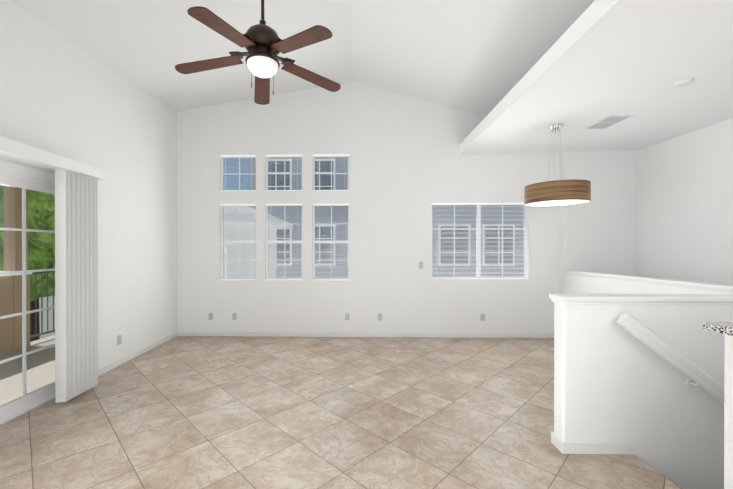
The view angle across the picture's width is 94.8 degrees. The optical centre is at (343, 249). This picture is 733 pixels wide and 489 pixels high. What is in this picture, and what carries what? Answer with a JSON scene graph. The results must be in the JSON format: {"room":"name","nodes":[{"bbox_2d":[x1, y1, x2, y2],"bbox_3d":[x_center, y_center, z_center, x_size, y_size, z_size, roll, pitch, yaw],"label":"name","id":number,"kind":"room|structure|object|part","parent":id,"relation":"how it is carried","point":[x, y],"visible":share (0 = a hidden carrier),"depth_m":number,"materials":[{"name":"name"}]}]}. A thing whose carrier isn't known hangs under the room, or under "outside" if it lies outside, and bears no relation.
{"room":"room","nodes":[
{"label":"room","id":0,"kind":"room"},
{"bbox_2d":[0,0,176,368],"bbox_3d":[-2.950,-0.787,1.588,0.150,4.500,8.430,0,0,1],"label":"wall","id":1,"kind":"structure","parent":0,"point":[60,94],"depth_m":4.10,"materials":[{"name":"white paint"}]},
{"bbox_2d":[0,169,54,424],"bbox_3d":[-2.911,0.394,2.611,0.100,2.130,1.870,0,0,1],"label":"sliding glass door","id":2,"kind":"structure","parent":1,"relation":"attached to","point":[22,404],"depth_m":3.03,"materials":[{"name":"white plastic"}]},
{"bbox_2d":[0,136,103,402],"bbox_3d":[-2.722,0.282,2.517,0.269,2.285,2.190,0,0,1],"label":"vertical blind","id":3,"kind":"object","parent":1,"relation":"attached to","point":[76,277],"visible":1,"depth_m":3.24,"materials":[{"name":"white"}]},
{"bbox_2d":[117,335,121,344],"bbox_3d":[-2.821,1.134,4.237,0.009,0.116,0.072,0,0,1],"label":"electrical outlet","id":4,"kind":"object","parent":1,"relation":"attached to","point":[119,339],"visible":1,"depth_m":4.23,"materials":[{"name":"grey plastic"}]},
{"bbox_2d":[98,331,177,375],"bbox_3d":[-2.813,1.411,4.613,0.012,0.085,2.030,0,0,1],"label":"baseboard","id":5,"kind":"structure","parent":1,"relation":"attached to","point":[114,364],"depth_m":4.51,"materials":[{"name":"white wood"}]},
{"bbox_2d":[10,0,594,115],"bbox_3d":[0.549,-2.238,1.494,7.250,1.107,8.580,0,0,1],"label":"ceiling","id":6,"kind":"structure","parent":0,"point":[481,57],"depth_m":3.95,"materials":[{"name":"white paint"}]},
{"bbox_2d":[175,0,340,104],"bbox_3d":[-0.659,-1.926,2.556,1.260,1.460,1.297,0,0,1],"label":"ceiling fan","id":7,"kind":"object","parent":6,"relation":"hanging from","point":[263,43],"visible":1,"depth_m":2.47,"materials":[{"name":"brown wood"}]},
{"bbox_3d":[-0.621,-2.030,2.548,0.477,1.252,0.493,0,0,1],"label":"motor","id":8,"kind":"part","parent":7,"relation":"part of","materials":[{"name":"brown metal"}]},
{"bbox_3d":[-0.612,-1.361,2.548,0.232,0.085,0.232,0,0,1],"label":"lamp shade","id":9,"kind":"part","parent":7,"relation":"part of","materials":[{"name":"white glass"}]},
{"bbox_2d":[0,336,680,488],"bbox_3d":[0.862,1.463,1.524,7.775,0.001,8.430,0,0,1],"label":"floor","id":10,"kind":"structure","parent":0,"point":[207,412],"depth_m":2.83,"materials":[{"name":"beige tile"}]},
{"bbox_2d":[177,81,636,332],"bbox_3d":[1.025,0.700,5.580,7.950,7.500,0.310,0,0,1],"label":"wall","id":11,"kind":"structure","parent":0,"point":[410,164],"depth_m":5.59,"materials":[{"name":"white paint"}]},
{"bbox_2d":[232,313,236,319],"bbox_3d":[-1.825,1.115,5.634,0.072,0.116,0.009,0,0,1],"label":"electrical outlet","id":12,"kind":"object","parent":11,"relation":"attached to","point":[234,316],"visible":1,"depth_m":5.63,"materials":[{"name":"grey plastic"}]},
{"bbox_2d":[220,204,255,279],"bbox_3d":[-1.772,-0.132,5.709,0.622,1.291,0.099,0,0,1],"label":"window","id":13,"kind":"structure","parent":11,"relation":"in","point":[225,241],"depth_m":5.68,"materials":[{"name":"white plastic"}]},
{"bbox_2d":[220,155,255,190],"bbox_3d":[-1.772,-1.293,5.706,0.622,0.615,0.099,0,0,1],"label":"window","id":14,"kind":"structure","parent":11,"relation":"in","point":[246,157],"depth_m":5.72,"materials":[{"name":"white plastic"}]},
{"bbox_2d":[265,154,302,190],"bbox_3d":[-0.999,-1.293,5.691,0.634,0.615,0.099,0,0,1],"label":"window","id":15,"kind":"structure","parent":11,"relation":"in","point":[297,156],"depth_m":5.70,"materials":[{"name":"white plastic"}]},
{"bbox_2d":[266,204,302,279],"bbox_3d":[-0.999,-0.132,5.695,0.634,1.291,0.099,0,0,1],"label":"window","id":16,"kind":"structure","parent":11,"relation":"in","point":[284,277],"depth_m":5.67,"materials":[{"name":"white plastic"}]},
{"bbox_2d":[313,203,349,279],"bbox_3d":[-0.207,-0.132,5.681,0.629,1.291,0.099,0,0,1],"label":"window","id":17,"kind":"structure","parent":11,"relation":"in","point":[331,241],"depth_m":5.68,"materials":[{"name":"white plastic"}]},
{"bbox_2d":[313,154,349,190],"bbox_3d":[-0.207,-1.293,5.677,0.629,0.615,0.099,0,0,1],"label":"window","id":18,"kind":"structure","parent":11,"relation":"in","point":[331,156],"depth_m":5.68,"materials":[{"name":"white plastic"}]},
{"bbox_2d":[178,331,553,337],"bbox_3d":[0.377,1.408,5.591,6.354,0.085,0.016,0,0,1],"label":"baseboard","id":19,"kind":"structure","parent":11,"relation":"attached to","point":[180,333],"depth_m":5.59,"materials":[{"name":"white wood"}]},
{"bbox_2d":[432,203,528,278],"bbox_3d":[2.269,-0.149,5.635,1.614,1.269,0.099,0,0,1],"label":"window","id":20,"kind":"structure","parent":11,"relation":"in","point":[478,242],"depth_m":5.60,"materials":[{"name":"white plastic"}]},
{"bbox_2d":[460,0,618,152],"bbox_3d":[1.696,-1.647,1.474,0.309,0.160,8.580,0,0,1],"label":"fascia","id":21,"kind":"object","parent":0,"point":[589,18],"depth_m":2.91,"materials":[{"name":"white paint"}]},
{"bbox_2d":[460,0,732,153],"bbox_3d":[3.234,-1.647,1.446,3.381,0.160,8.580,0,0,1],"label":"ceiling","id":22,"kind":"structure","parent":0,"point":[637,59],"depth_m":3.24,"materials":[{"name":"white paint"}]},
{"bbox_2d":[524,123,590,206],"bbox_3d":[2.696,-1.070,4.268,0.710,1.012,0.710,0,0,1],"label":"pendant lamp","id":23,"kind":"object","parent":22,"relation":"hanging from","point":[558,193],"visible":1,"depth_m":4.03,"materials":[{"name":"brown wood"}]},
{"bbox_3d":[2.696,-0.703,4.269,0.710,0.235,0.710,0,0,1],"label":"lamp shade","id":24,"kind":"part","parent":23,"relation":"part of","materials":[{"name":"brown wood"}]},
{"bbox_2d":[525,200,589,206],"bbox_3d":[2.696,-0.595,4.270,0.700,0.006,0.700,0,0,1],"label":"diffuser","id":25,"kind":"object","parent":23,"relation":"attached to","point":[529,203],"depth_m":4.28,"materials":[{"name":"white plastic"}]},
{"bbox_2d":[584,115,633,128],"bbox_3d":[3.254,-1.569,4.156,0.280,0.014,0.440,0,0,1],"label":"ceiling vent","id":26,"kind":"object","parent":22,"relation":"in","point":[607,121],"visible":1,"depth_m":4.11,"materials":[{"name":"white metal"}]},
{"bbox_2d":[673,78,692,87],"bbox_3d":[3.165,-1.554,3.138,0.136,0.036,0.136,0,0,1],"label":"smoke detector","id":27,"kind":"object","parent":22,"relation":"attached to","point":[684,82],"visible":0.98,"depth_m":3.11,"materials":[{"name":"white plastic"}]},
{"bbox_2d":[554,302,732,488],"bbox_3d":[2.522,2.415,2.462,1.890,4.090,0.120,0,0,1],"label":"wall","id":28,"kind":"structure","parent":0,"point":[614,381],"depth_m":2.40,"materials":[{"name":"white paint"}]},
{"bbox_2d":[551,432,559,445],"bbox_3d":[2.521,1.417,2.525,1.907,0.085,0.020,0,0,1],"label":"baseboard","id":29,"kind":"structure","parent":28,"relation":"attached to","point":[554,439],"depth_m":2.50,"materials":[{"name":"white wood"}]},
{"bbox_2d":[559,439,633,454],"bbox_3d":[1.818,1.418,2.408,0.507,0.085,0.016,0,0,1],"label":"baseboard","id":30,"kind":"structure","parent":28,"relation":"attached to","point":[619,448],"depth_m":2.40,"materials":[{"name":"white wood"}]},
{"bbox_2d":[549,294,732,301],"bbox_3d":[2.500,0.351,2.456,1.890,0.038,0.164,0,0,1],"label":"trim","id":31,"kind":"structure","parent":28,"relation":"on","point":[644,297],"depth_m":2.39,"materials":[{"name":"white wood"}]},
{"bbox_2d":[551,299,732,304],"bbox_3d":[2.512,0.381,2.456,1.890,0.022,0.140,0,0,1],"label":"trim","id":32,"kind":"structure","parent":28,"relation":"attached to","point":[646,303],"depth_m":2.39,"materials":[{"name":"white wood"}]},
{"bbox_2d":[616,313,723,402],"bbox_3d":[2.718,1.063,2.352,1.606,1.246,0.085,0,0,1],"label":"stair handrail","id":33,"kind":"object","parent":28,"relation":"attached to","point":[670,354],"visible":0.94,"depth_m":2.32,"materials":[{"name":"white wood"}]},
{"bbox_2d":[566,274,732,293],"bbox_3d":[3.582,2.410,3.883,0.120,4.090,3.000,0,0,1],"label":"wall","id":34,"kind":"structure","parent":0,"point":[575,284],"depth_m":4.35,"materials":[{"name":"white paint"}]},
{"bbox_2d":[565,270,732,292],"bbox_3d":[3.582,0.346,3.865,0.164,0.038,3.022,0,0,1],"label":"trim","id":35,"kind":"structure","parent":34,"relation":"on","point":[649,279],"depth_m":3.72,"materials":[{"name":"white wood"}]},
{"bbox_2d":[637,118,732,284],"bbox_3d":[4.598,1.398,1.400,0.001,6.130,8.320,0,0,1],"label":"wall","id":36,"kind":"structure","parent":0,"point":[684,207],"depth_m":4.54,"materials":[{"name":"white paint"}]},
{"bbox_2d":[724,334,732,488],"bbox_3d":[3.210,2.430,1.489,2.780,4.065,0.200,0,0,1],"label":"wall","id":37,"kind":"structure","parent":0,"point":[728,425],"depth_m":1.59,"materials":[{"name":"white paint"}]},
{"bbox_2d":[703,322,732,335],"bbox_3d":[3.190,0.379,1.471,2.798,0.037,0.375,0,0,1],"label":"granite slab","id":38,"kind":"object","parent":37,"relation":"on","point":[726,328],"visible":1,"depth_m":1.62,"materials":[{"name":"grey stone"}]},
{"label":"outside","id":39,"kind":"structure","parent":0,"visible":0},
{"bbox_2d":[39,296,54,338],"bbox_3d":[0.078,4.637,9.835,120.000,0.001,100.000,0,0,1],"label":"ground","id":40,"kind":"structure","parent":39,"point":[50,313],"depth_m":23.20,"materials":[{"name":"beige concrete"}]},
{"bbox_2d":[0,185,3,226],"bbox_3d":[-10.023,0.531,7.924,4.940,8.223,5.334,0,0,1],"label":"tree","id":41,"kind":"object","parent":40,"relation":"on","point":[1,208],"depth_m":8.35,"materials":[{"name":"green plant"}]},
{"bbox_2d":[0,190,54,252],"bbox_3d":[-11.515,0.011,11.434,6.756,9.240,6.611,0,0,1],"label":"tree","id":42,"kind":"object","parent":40,"relation":"on","point":[34,206],"depth_m":10.33,"materials":[{"name":"green plant"}]},
{"bbox_2d":[0,236,54,341],"bbox_3d":[-14.344,-0.691,15.405,6.651,10.620,8.196,0,0,1],"label":"tree","id":43,"kind":"object","parent":40,"relation":"on","point":[34,263],"depth_m":13.29,"materials":[{"name":"green plant"}]},
{"bbox_3d":[-14.344,-1.611,15.402,6.651,8.779,8.196,0,0,1],"label":"crown","id":44,"kind":"part","parent":43,"relation":"part of","materials":[{"name":"green plant"}]},
{"bbox_2d":[224,206,292,276],"bbox_3d":[-3.939,1.594,10.300,4.150,6.082,3.800,0,0,1],"label":"building","id":45,"kind":"structure","parent":40,"relation":"on","point":[245,217],"depth_m":8.88,"materials":[{"name":"white paint"}]},
{"bbox_2d":[249,158,523,277],"bbox_3d":[3.912,-0.421,17.000,15.600,10.070,10.500,0,0,1],"label":"building","id":46,"kind":"structure","parent":40,"relation":"on","point":[342,179],"depth_m":12.30,"materials":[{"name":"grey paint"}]},
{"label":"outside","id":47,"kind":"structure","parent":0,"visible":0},
{"bbox_2d":[0,335,54,405],"bbox_3d":[-4.012,1.591,3.650,2.050,0.230,5.900,0,0,1],"label":"floor","id":48,"kind":"structure","parent":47,"point":[43,362],"depth_m":4.11,"materials":[{"name":"concrete"}]},
{"bbox_2d":[0,185,31,354],"bbox_3d":[-4.017,0.056,3.646,2.060,3.300,5.900,0,0,1],"label":"wall column","id":49,"kind":"structure","parent":48,"relation":"on","point":[8,303],"depth_m":4.91,"materials":[{"name":"beige paint"}]},
{"bbox_2d":[30,271,54,337],"bbox_3d":[-4.857,0.904,5.824,0.040,1.130,1.380,0,0,1],"label":"balcony railing","id":50,"kind":"object","parent":48,"relation":"on","point":[42,332],"depth_m":5.40,"materials":[{"name":"black metal"}]}
]}

